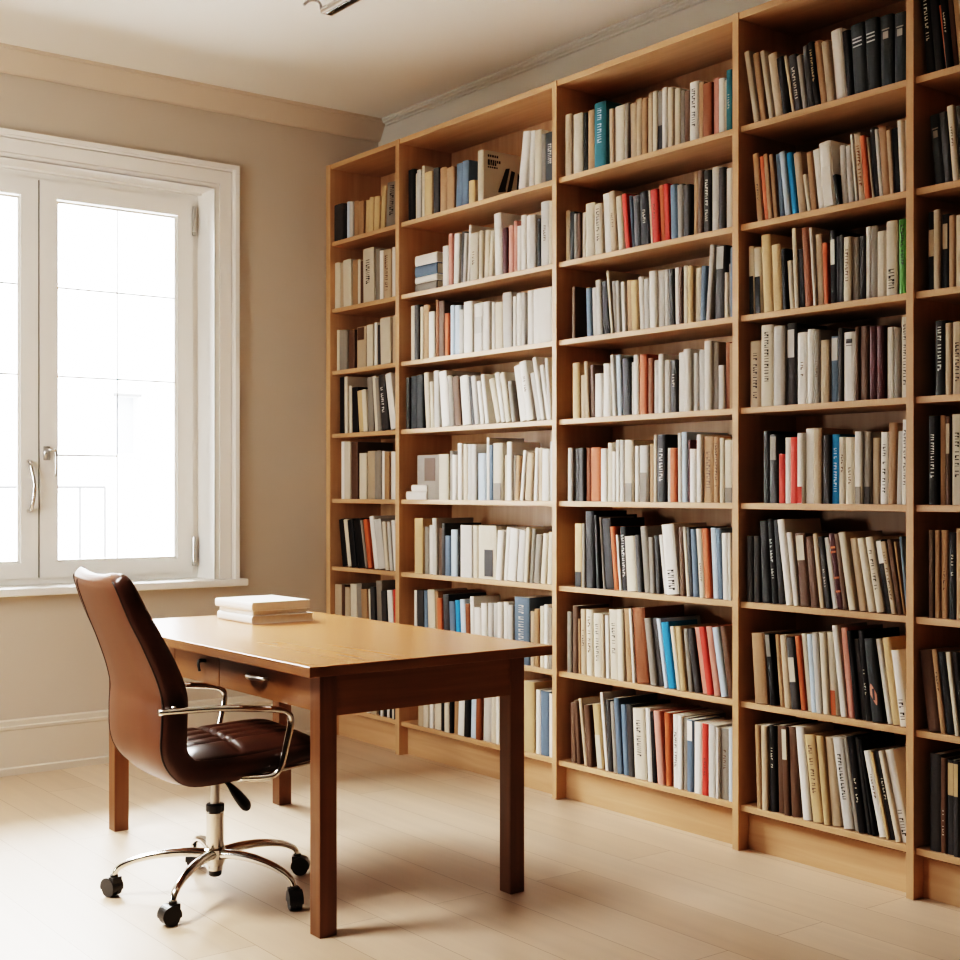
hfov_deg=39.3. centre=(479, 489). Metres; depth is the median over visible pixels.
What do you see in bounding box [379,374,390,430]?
book
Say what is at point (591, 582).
book
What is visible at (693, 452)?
book
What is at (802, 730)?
book
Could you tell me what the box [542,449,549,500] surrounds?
book
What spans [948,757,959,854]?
book
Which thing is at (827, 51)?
book
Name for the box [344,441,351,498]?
book
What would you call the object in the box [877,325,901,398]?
book
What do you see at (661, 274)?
book
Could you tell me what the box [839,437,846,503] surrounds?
book
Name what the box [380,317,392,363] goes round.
book
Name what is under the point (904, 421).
book
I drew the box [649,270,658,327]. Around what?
book
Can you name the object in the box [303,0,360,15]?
ceiling light
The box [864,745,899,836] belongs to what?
book
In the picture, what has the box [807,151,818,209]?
book
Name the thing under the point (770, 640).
book
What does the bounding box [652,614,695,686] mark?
book
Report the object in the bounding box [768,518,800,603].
book
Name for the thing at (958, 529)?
book
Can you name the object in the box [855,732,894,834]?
book
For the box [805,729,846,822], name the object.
book
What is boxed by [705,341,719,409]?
book
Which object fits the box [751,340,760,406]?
book
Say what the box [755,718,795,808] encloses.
book
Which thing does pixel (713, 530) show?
book
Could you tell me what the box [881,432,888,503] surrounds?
book
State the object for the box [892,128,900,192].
book
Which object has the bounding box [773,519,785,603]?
book
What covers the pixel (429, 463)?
picture
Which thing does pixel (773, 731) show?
book
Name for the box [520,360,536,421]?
book
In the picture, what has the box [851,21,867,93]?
book
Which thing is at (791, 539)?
book
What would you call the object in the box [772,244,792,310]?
book
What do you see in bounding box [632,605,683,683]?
book
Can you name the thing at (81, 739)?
baseboard
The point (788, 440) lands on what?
book
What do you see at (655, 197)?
book
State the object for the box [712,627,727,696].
book
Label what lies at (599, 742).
book
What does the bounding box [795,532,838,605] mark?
book
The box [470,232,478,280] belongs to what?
book
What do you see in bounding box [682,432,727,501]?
book
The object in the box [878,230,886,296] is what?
book
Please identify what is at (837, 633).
book
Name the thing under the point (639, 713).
book
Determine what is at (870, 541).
book
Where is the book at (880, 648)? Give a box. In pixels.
[876,638,892,723]
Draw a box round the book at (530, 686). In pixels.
[524,677,551,752]
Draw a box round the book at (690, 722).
[687,715,721,791]
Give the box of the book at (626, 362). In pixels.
[622,357,633,414]
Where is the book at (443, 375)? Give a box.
[439,370,480,426]
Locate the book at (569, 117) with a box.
[566,113,574,175]
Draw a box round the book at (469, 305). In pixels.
[464,301,482,352]
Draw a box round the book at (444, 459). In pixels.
[439,454,449,499]
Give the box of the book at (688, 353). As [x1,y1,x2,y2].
[684,349,700,410]
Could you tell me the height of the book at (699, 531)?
0.248 m
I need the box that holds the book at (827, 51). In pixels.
[821,40,836,101]
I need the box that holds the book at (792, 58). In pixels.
[789,53,802,110]
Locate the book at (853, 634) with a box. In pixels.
[847,628,878,718]
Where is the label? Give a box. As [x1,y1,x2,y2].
[484,550,492,576]
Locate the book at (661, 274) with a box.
[658,270,664,326]
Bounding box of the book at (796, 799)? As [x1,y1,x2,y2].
[789,722,819,817]
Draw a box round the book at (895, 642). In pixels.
[883,635,905,724]
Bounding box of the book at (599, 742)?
[593,703,604,768]
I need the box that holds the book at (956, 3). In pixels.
[953,0,959,63]
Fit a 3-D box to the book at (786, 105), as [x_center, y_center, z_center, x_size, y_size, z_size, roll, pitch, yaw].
[1.086,-1.361,4.576,0.172,0.200,0.059,0,0,-37]
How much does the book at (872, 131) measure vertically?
0.224 m
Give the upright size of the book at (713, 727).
0.257 m
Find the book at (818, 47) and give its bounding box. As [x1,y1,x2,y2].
[814,40,826,103]
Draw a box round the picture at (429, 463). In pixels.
[424,458,434,480]
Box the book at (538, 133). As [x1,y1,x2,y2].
[535,129,550,184]
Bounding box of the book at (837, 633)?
[832,622,866,716]
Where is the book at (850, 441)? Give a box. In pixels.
[846,437,854,503]
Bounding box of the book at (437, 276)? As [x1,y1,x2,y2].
[415,273,442,283]
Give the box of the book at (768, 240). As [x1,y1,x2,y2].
[761,234,791,311]
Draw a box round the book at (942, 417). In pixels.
[940,415,947,504]
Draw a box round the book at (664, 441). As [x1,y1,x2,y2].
[657,434,677,501]
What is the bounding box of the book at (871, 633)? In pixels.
[858,627,899,720]
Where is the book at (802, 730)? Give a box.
[796,722,833,819]
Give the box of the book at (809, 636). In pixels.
[807,634,816,711]
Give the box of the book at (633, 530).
[620,526,640,590]
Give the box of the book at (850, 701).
[841,624,882,717]
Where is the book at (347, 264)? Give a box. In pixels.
[343,259,356,306]
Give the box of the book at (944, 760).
[941,754,959,853]
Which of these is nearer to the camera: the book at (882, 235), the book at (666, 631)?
the book at (882, 235)
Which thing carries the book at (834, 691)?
on the bookcase
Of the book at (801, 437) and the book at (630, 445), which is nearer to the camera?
the book at (801, 437)
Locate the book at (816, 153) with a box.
[813,148,823,208]
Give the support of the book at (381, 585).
on the bookcase
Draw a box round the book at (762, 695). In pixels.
[752,629,799,703]
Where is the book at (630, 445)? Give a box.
[625,440,653,501]
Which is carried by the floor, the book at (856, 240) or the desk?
the desk
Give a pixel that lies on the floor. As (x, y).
(418, 839)
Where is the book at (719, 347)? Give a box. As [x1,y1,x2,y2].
[714,342,725,409]
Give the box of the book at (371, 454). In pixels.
[368,451,374,498]
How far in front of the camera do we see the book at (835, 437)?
4.36 m
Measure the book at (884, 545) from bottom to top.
0.227 m
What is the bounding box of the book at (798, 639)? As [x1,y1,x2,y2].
[795,635,807,709]
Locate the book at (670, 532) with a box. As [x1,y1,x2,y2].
[662,523,706,594]
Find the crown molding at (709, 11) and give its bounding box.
[378,0,770,146]
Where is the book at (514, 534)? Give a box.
[507,527,526,581]
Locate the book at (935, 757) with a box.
[930,747,959,851]
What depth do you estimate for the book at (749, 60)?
4.63 m
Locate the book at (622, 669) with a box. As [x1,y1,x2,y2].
[617,609,626,680]
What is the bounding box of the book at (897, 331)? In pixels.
[894,328,901,397]
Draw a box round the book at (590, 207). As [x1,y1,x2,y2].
[586,202,598,256]
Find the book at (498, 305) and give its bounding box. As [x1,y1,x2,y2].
[495,302,502,348]
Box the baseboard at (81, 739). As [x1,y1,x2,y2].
[0,695,309,776]
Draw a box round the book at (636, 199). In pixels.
[633,195,640,246]
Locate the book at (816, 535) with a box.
[813,533,828,607]
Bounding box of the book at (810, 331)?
[808,329,816,403]
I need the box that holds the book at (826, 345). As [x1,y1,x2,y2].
[821,340,831,402]
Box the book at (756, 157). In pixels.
[753,153,764,220]
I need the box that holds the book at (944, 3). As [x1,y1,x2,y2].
[940,0,953,67]
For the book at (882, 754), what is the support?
on the bookcase
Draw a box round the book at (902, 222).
[899,218,905,293]
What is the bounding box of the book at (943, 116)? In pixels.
[939,111,952,181]
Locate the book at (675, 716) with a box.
[673,709,711,787]
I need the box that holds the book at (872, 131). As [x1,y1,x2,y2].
[870,127,879,196]
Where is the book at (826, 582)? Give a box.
[818,536,832,607]
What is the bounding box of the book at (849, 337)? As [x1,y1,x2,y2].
[844,331,854,400]
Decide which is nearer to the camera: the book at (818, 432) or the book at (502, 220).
the book at (818, 432)
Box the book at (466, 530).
[461,524,494,577]
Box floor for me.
[0,735,959,959]
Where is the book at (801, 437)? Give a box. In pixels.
[797,433,805,502]
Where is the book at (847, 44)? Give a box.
[842,30,853,95]
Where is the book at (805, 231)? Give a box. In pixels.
[802,227,813,306]
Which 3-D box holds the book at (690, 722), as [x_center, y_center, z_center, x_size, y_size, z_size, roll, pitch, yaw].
[0.819,0.962,4.912,0.153,0.260,0.032,0,0,-37]
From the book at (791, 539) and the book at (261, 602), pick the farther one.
the book at (261, 602)
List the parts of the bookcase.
panel, shelf, shelf, shelf, shelf, shelf, shelf, shelf, panel, panel, shelf, shelf, shelf, shelf, shelf, shelf, shelf, panel, shelf, panel, shelf, shelf, shelf, shelf, shelf, shelf, shelf, shelf, panel, panel, shelf, shelf, shelf, shelf, shelf, shelf, shelf, shelf, panel, shelf, shelf, shelf, shelf, shelf, shelf, shelf, shelf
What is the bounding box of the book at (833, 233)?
[830,230,862,302]
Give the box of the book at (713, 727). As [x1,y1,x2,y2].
[709,721,731,797]
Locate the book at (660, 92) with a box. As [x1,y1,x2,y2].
[658,91,661,149]
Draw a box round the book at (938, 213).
[934,209,959,288]
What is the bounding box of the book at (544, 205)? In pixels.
[541,200,549,265]
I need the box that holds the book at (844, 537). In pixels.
[838,531,882,610]
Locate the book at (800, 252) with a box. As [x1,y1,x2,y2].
[798,249,804,306]
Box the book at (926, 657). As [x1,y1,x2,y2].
[919,646,956,730]
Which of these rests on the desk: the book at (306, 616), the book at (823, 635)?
the book at (306, 616)
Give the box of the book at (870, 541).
[865,535,902,612]
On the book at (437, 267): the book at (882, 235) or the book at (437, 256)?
the book at (437, 256)
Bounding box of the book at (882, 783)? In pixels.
[874,745,905,839]
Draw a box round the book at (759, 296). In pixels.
[754,247,763,313]
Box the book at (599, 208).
[595,203,605,254]
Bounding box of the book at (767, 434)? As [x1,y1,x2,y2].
[764,431,800,502]
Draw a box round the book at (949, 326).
[946,323,952,394]
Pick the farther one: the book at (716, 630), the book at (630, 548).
the book at (630, 548)
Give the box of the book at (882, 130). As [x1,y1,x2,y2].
[879,126,892,194]
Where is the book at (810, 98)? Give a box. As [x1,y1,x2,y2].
[803,45,814,106]
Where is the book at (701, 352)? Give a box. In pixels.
[699,350,704,409]
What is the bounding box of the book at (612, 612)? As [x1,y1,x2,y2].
[609,606,648,679]
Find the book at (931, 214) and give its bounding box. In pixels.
[929,211,933,289]
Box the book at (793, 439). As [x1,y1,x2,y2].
[791,437,796,502]
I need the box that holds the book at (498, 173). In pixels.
[478,149,520,200]
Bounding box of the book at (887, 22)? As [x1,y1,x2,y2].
[880,13,894,86]
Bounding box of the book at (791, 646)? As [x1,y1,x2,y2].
[786,637,800,708]
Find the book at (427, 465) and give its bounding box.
[417,455,438,499]
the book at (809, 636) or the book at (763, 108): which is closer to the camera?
the book at (809, 636)
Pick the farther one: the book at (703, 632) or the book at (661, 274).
the book at (661, 274)
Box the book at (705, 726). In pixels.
[702,719,731,795]
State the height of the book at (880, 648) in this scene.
0.265 m
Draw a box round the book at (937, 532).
[935,530,940,617]
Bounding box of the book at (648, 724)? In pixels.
[645,704,677,781]
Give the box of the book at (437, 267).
[415,262,442,277]
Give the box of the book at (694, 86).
[690,81,701,140]
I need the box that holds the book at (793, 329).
[787,323,826,404]
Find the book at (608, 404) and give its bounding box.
[604,363,612,416]
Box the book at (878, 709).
[864,635,901,721]
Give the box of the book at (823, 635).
[819,631,832,714]
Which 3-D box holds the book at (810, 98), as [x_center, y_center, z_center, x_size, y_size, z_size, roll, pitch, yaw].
[1.149,-1.367,4.494,0.166,0.212,0.048,0,0,-37]
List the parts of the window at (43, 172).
sash, handle, handle, sash, sill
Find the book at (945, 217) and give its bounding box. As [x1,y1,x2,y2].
[942,214,952,287]
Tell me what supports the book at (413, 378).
on the bookcase
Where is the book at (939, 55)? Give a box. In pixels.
[930,0,945,70]
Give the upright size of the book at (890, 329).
0.223 m
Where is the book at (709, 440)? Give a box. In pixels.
[704,436,721,502]
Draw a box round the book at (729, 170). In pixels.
[727,168,731,227]
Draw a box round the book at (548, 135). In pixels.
[546,131,551,181]
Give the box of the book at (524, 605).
[515,595,551,664]
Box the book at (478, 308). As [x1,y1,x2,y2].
[474,303,482,351]
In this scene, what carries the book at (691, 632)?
on the bookcase
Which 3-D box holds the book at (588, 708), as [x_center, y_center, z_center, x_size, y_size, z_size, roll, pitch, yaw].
[0.494,0.969,5.359,0.176,0.245,0.051,0,0,-37]
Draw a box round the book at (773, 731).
[769,720,799,811]
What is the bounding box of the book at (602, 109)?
[595,100,622,167]
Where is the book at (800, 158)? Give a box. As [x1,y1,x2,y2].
[794,152,807,212]
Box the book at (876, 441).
[873,438,880,503]
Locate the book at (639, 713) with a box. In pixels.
[633,702,684,779]
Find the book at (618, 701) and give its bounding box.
[614,693,657,773]
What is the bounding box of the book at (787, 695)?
[780,631,822,707]
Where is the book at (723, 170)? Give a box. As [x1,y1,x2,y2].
[719,167,727,228]
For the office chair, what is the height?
1.014 m
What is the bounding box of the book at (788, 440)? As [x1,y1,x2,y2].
[786,437,790,502]
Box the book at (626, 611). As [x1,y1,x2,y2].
[624,608,632,681]
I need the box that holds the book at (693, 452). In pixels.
[690,449,696,501]
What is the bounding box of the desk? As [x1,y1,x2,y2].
[109,611,551,938]
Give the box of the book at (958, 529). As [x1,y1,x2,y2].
[957,528,959,619]
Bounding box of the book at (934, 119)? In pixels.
[930,113,944,183]
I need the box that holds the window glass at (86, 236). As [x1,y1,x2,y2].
[0,196,172,560]
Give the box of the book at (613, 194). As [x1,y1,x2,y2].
[609,191,636,251]
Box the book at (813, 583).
[806,536,819,606]
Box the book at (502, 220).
[494,212,521,274]
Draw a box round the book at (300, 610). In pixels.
[220,607,306,615]
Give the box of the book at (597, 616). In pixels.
[594,612,608,676]
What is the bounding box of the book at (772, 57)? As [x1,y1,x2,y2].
[768,52,789,115]
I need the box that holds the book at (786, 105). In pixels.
[777,56,791,113]
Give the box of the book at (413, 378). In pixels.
[411,376,416,428]
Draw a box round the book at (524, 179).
[519,131,530,188]
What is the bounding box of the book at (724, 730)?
[721,726,731,799]
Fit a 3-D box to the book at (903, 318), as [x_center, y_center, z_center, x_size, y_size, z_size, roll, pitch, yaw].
[1.380,-0.410,4.206,0.177,0.249,0.025,0,0,-37]
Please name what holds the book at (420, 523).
on the bookcase
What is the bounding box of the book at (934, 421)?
[929,416,939,504]
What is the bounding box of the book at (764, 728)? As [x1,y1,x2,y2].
[761,719,805,810]
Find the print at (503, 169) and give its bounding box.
[488,154,519,192]
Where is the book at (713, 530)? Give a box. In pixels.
[711,527,731,598]
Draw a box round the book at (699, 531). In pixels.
[696,528,705,597]
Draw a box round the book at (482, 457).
[478,453,486,499]
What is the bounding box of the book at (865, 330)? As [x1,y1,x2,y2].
[861,326,869,399]
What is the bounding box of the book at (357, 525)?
[353,518,369,567]
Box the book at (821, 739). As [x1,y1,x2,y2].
[816,730,855,824]
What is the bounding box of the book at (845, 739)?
[843,737,858,831]
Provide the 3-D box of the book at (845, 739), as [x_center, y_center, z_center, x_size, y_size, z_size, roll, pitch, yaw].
[1.253,0.944,4.362,0.160,0.296,0.064,0,0,-37]
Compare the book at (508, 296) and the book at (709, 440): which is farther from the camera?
the book at (508, 296)
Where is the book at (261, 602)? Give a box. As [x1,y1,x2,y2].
[215,595,309,610]
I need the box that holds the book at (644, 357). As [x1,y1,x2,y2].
[640,354,658,413]
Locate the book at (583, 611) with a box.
[581,607,611,674]
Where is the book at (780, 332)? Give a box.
[774,325,786,405]
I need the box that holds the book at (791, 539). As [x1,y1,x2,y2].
[787,531,825,605]
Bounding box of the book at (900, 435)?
[897,431,902,503]
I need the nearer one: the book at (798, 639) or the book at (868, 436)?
the book at (868, 436)
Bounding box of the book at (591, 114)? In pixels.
[588,109,594,169]
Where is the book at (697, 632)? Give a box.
[695,625,715,693]
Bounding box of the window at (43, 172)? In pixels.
[0,128,247,596]
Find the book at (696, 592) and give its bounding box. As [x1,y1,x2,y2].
[690,529,699,596]
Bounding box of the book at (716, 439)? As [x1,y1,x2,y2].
[714,437,731,502]
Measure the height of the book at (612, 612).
0.271 m
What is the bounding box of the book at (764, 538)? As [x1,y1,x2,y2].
[760,521,772,602]
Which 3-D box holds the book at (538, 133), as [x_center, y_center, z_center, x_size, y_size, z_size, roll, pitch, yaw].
[0.326,-1.375,5.626,0.222,0.226,0.041,0,1,-37]
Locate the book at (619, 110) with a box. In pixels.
[615,104,624,161]
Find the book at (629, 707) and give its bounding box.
[626,699,669,776]
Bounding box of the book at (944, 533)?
[941,530,956,618]
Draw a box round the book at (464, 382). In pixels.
[460,375,473,425]
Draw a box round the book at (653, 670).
[644,615,678,685]
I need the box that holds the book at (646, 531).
[641,525,661,592]
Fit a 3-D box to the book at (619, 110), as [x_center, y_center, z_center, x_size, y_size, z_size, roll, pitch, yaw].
[0.616,-1.368,5.225,0.202,0.214,0.056,0,0,-37]
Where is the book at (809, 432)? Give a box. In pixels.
[806,428,813,503]
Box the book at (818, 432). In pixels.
[814,428,852,503]
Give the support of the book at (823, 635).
on the bookcase
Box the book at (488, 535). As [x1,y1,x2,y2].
[479,525,500,579]
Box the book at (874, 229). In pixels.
[871,225,886,297]
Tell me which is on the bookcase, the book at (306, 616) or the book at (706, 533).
the book at (706, 533)
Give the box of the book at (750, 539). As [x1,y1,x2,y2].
[747,535,759,601]
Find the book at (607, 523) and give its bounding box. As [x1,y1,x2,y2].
[602,517,644,588]
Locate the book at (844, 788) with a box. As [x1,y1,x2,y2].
[833,732,869,828]
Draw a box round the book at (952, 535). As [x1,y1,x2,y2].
[949,532,956,619]
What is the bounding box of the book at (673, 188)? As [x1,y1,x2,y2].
[670,184,678,238]
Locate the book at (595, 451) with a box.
[591,447,607,500]
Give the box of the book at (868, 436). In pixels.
[864,432,880,503]
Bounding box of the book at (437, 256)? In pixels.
[415,251,442,266]
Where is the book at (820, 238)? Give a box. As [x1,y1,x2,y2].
[815,234,829,304]
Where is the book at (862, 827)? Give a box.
[847,731,884,832]
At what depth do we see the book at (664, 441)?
4.98 m
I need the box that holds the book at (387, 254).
[383,249,391,298]
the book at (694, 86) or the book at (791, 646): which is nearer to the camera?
the book at (791, 646)
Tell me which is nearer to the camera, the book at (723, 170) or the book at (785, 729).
the book at (785, 729)
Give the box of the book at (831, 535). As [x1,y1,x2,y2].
[829,533,842,608]
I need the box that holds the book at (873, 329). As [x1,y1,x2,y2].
[870,326,876,399]
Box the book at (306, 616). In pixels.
[217,610,313,623]
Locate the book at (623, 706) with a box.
[621,701,645,774]
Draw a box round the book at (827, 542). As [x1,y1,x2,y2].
[824,537,837,608]
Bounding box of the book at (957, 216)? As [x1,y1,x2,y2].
[956,215,959,285]
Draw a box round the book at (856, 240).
[853,237,859,299]
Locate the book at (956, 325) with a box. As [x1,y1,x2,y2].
[953,321,959,393]
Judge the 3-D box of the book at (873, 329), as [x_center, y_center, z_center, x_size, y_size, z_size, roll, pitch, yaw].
[1.323,-0.401,4.306,0.214,0.232,0.031,0,0,-37]
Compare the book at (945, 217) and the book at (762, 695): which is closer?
the book at (945, 217)
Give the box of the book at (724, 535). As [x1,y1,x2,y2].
[722,533,728,599]
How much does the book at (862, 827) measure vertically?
0.304 m
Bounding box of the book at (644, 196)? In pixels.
[640,190,650,244]
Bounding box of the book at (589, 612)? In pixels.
[586,607,630,675]
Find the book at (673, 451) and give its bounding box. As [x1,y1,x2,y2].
[670,448,677,501]
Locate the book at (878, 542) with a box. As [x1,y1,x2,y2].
[876,539,890,612]
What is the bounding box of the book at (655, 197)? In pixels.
[650,189,660,242]
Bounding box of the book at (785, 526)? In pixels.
[778,518,821,604]
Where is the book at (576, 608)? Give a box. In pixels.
[573,603,608,672]
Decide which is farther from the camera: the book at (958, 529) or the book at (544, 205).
the book at (544, 205)
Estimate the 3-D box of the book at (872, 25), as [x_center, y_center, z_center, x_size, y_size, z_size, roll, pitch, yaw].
[1.322,-1.375,4.307,0.222,0.228,0.055,0,0,-37]
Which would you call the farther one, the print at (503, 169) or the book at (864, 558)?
the print at (503, 169)
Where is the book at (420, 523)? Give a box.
[415,517,449,573]
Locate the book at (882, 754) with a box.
[878,746,903,841]
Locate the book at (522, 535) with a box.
[517,529,525,581]
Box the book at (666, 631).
[661,619,697,688]
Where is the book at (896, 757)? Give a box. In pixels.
[885,746,905,842]
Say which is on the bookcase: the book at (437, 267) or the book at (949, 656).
the book at (949, 656)
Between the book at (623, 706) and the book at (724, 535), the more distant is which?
the book at (623, 706)
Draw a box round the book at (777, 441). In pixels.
[770,434,796,502]
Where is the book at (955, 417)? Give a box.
[952,414,959,504]
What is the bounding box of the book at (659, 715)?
[654,705,699,784]
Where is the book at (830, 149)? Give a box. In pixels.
[819,140,848,206]
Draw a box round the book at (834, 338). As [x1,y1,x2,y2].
[832,336,837,401]
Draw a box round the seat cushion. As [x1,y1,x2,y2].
[187,719,309,760]
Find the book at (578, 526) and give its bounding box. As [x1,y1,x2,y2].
[575,523,581,586]
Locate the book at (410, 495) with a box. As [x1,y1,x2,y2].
[406,491,426,499]
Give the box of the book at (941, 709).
[932,646,959,732]
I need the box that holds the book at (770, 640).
[765,631,798,704]
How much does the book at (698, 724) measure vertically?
0.256 m
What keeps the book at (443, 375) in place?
on the bookcase
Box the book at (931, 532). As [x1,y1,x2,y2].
[929,529,956,617]
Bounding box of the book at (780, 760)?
[777,719,816,813]
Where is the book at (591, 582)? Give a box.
[586,510,626,587]
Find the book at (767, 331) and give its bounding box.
[761,324,781,406]
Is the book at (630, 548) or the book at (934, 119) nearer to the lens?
the book at (934, 119)
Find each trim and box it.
[0,43,384,141]
[382,0,707,125]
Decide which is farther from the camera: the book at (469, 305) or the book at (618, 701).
the book at (469, 305)
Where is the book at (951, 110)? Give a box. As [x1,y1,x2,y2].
[947,105,959,180]
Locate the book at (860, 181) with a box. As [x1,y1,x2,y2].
[854,132,869,199]
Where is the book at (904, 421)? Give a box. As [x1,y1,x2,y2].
[902,420,905,503]
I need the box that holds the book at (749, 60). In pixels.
[744,51,760,122]
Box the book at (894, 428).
[888,423,902,503]
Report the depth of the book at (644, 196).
5.05 m
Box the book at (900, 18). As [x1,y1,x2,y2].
[895,11,905,82]
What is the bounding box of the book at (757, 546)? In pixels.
[754,536,761,602]
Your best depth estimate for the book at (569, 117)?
5.39 m
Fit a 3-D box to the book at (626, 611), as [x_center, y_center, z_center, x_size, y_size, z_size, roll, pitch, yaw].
[0.651,0.592,5.196,0.221,0.279,0.047,0,0,-37]
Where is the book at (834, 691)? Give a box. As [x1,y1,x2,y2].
[827,632,840,715]
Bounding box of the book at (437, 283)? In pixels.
[415,280,442,291]
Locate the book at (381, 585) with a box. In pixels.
[376,580,394,620]
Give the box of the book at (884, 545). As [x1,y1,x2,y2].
[881,541,897,613]
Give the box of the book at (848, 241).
[844,236,853,300]
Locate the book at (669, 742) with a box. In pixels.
[665,707,707,785]
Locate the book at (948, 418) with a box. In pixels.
[946,416,951,504]
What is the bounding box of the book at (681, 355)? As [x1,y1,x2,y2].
[679,352,683,411]
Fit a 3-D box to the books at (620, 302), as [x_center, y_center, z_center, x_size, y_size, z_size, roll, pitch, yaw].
[0.438,-0.207,5.479,0.237,2.597,3.607,0,0,-37]
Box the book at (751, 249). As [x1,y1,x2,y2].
[749,246,757,313]
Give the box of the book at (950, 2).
[948,0,958,65]
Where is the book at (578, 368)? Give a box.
[573,362,584,418]
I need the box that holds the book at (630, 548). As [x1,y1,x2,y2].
[625,536,637,590]
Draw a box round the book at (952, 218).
[949,215,955,286]
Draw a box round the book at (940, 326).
[935,320,955,394]
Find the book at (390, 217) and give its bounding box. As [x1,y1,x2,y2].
[386,181,394,226]
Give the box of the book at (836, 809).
[826,730,872,825]
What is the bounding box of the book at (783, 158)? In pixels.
[779,151,791,215]
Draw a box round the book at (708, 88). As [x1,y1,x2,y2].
[703,82,713,136]
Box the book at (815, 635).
[812,631,830,712]
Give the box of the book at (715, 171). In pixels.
[712,166,720,230]
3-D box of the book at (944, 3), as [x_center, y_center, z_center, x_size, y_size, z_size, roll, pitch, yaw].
[1.468,-1.380,4.084,0.192,0.238,0.043,0,0,-37]
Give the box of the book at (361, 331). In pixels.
[357,326,366,367]
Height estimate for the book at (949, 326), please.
0.214 m
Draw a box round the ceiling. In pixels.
[0,0,673,117]
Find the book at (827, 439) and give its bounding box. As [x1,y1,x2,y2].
[823,435,831,503]
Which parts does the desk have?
leg, drawer, drawer, knob, handle, drawer, leg, leg, leg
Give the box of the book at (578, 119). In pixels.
[573,112,583,173]
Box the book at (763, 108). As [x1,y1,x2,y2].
[753,52,768,120]
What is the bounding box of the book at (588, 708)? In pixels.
[584,702,600,766]
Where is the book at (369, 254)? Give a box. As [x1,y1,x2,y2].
[363,247,386,302]
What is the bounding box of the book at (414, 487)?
[411,485,427,490]
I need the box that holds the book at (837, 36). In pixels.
[831,28,847,98]
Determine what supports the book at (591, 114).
on the bookcase
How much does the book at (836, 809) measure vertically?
0.288 m
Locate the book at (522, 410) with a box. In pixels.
[514,364,526,421]
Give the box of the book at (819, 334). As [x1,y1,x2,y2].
[814,329,837,402]
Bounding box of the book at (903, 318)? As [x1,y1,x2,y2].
[902,317,905,396]
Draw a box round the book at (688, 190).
[683,184,693,235]
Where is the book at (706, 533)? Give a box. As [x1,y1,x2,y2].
[702,528,713,597]
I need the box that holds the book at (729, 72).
[727,69,731,129]
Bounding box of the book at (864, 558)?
[858,537,876,611]
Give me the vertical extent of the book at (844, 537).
0.253 m
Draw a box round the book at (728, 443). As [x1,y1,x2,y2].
[725,440,731,502]
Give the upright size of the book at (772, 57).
0.225 m
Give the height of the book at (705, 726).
0.256 m
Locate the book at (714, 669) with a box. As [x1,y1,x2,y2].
[706,624,731,695]
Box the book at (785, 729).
[781,721,814,815]
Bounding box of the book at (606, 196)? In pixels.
[603,193,610,252]
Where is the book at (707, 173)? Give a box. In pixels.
[704,170,711,231]
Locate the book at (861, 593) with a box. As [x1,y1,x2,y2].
[850,537,867,610]
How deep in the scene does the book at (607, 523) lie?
5.23 m
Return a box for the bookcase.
[326,0,959,906]
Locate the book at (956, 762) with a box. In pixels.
[954,759,959,857]
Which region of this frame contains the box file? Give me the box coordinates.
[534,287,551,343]
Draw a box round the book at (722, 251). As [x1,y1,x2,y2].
[715,245,731,318]
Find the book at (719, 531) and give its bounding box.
[716,528,731,598]
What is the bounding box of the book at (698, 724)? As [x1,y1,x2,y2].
[695,717,731,793]
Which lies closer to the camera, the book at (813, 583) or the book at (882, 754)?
the book at (882, 754)
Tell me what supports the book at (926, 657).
on the bookcase
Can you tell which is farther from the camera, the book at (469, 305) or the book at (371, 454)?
the book at (371, 454)
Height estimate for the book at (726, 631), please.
0.253 m
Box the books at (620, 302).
[334,0,959,838]
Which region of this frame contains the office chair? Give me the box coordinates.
[73,567,309,926]
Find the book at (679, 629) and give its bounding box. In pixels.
[676,623,717,690]
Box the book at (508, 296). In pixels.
[503,291,520,347]
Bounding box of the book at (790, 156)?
[786,152,798,213]
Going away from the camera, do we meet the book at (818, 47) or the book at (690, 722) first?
the book at (818, 47)
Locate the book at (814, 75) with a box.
[808,41,820,104]
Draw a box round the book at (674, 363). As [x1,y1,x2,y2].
[671,360,678,411]
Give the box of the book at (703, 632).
[699,624,727,694]
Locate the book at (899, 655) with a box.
[891,649,905,726]
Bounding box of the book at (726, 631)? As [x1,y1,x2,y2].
[720,625,731,697]
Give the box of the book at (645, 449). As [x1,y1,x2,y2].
[640,445,649,501]
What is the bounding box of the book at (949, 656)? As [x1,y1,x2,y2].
[946,650,959,735]
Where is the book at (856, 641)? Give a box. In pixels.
[854,638,865,719]
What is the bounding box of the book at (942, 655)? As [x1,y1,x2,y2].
[938,649,959,733]
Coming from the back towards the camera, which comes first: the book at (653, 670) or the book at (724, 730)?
the book at (653, 670)
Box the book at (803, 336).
[798,332,807,403]
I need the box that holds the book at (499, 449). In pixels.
[493,443,506,499]
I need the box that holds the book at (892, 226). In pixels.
[887,220,898,295]
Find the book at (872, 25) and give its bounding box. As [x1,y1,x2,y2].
[865,17,880,89]
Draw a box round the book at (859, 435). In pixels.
[855,431,867,503]
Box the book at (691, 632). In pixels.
[687,628,702,692]
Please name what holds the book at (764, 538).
on the bookcase
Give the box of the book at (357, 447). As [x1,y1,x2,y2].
[352,442,392,498]
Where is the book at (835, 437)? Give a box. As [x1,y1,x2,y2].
[832,434,854,503]
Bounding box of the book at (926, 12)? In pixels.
[921,0,935,73]
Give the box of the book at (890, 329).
[888,327,899,397]
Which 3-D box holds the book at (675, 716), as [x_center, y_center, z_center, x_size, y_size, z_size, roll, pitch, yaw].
[0.794,0.958,4.994,0.195,0.267,0.028,0,-1,-37]

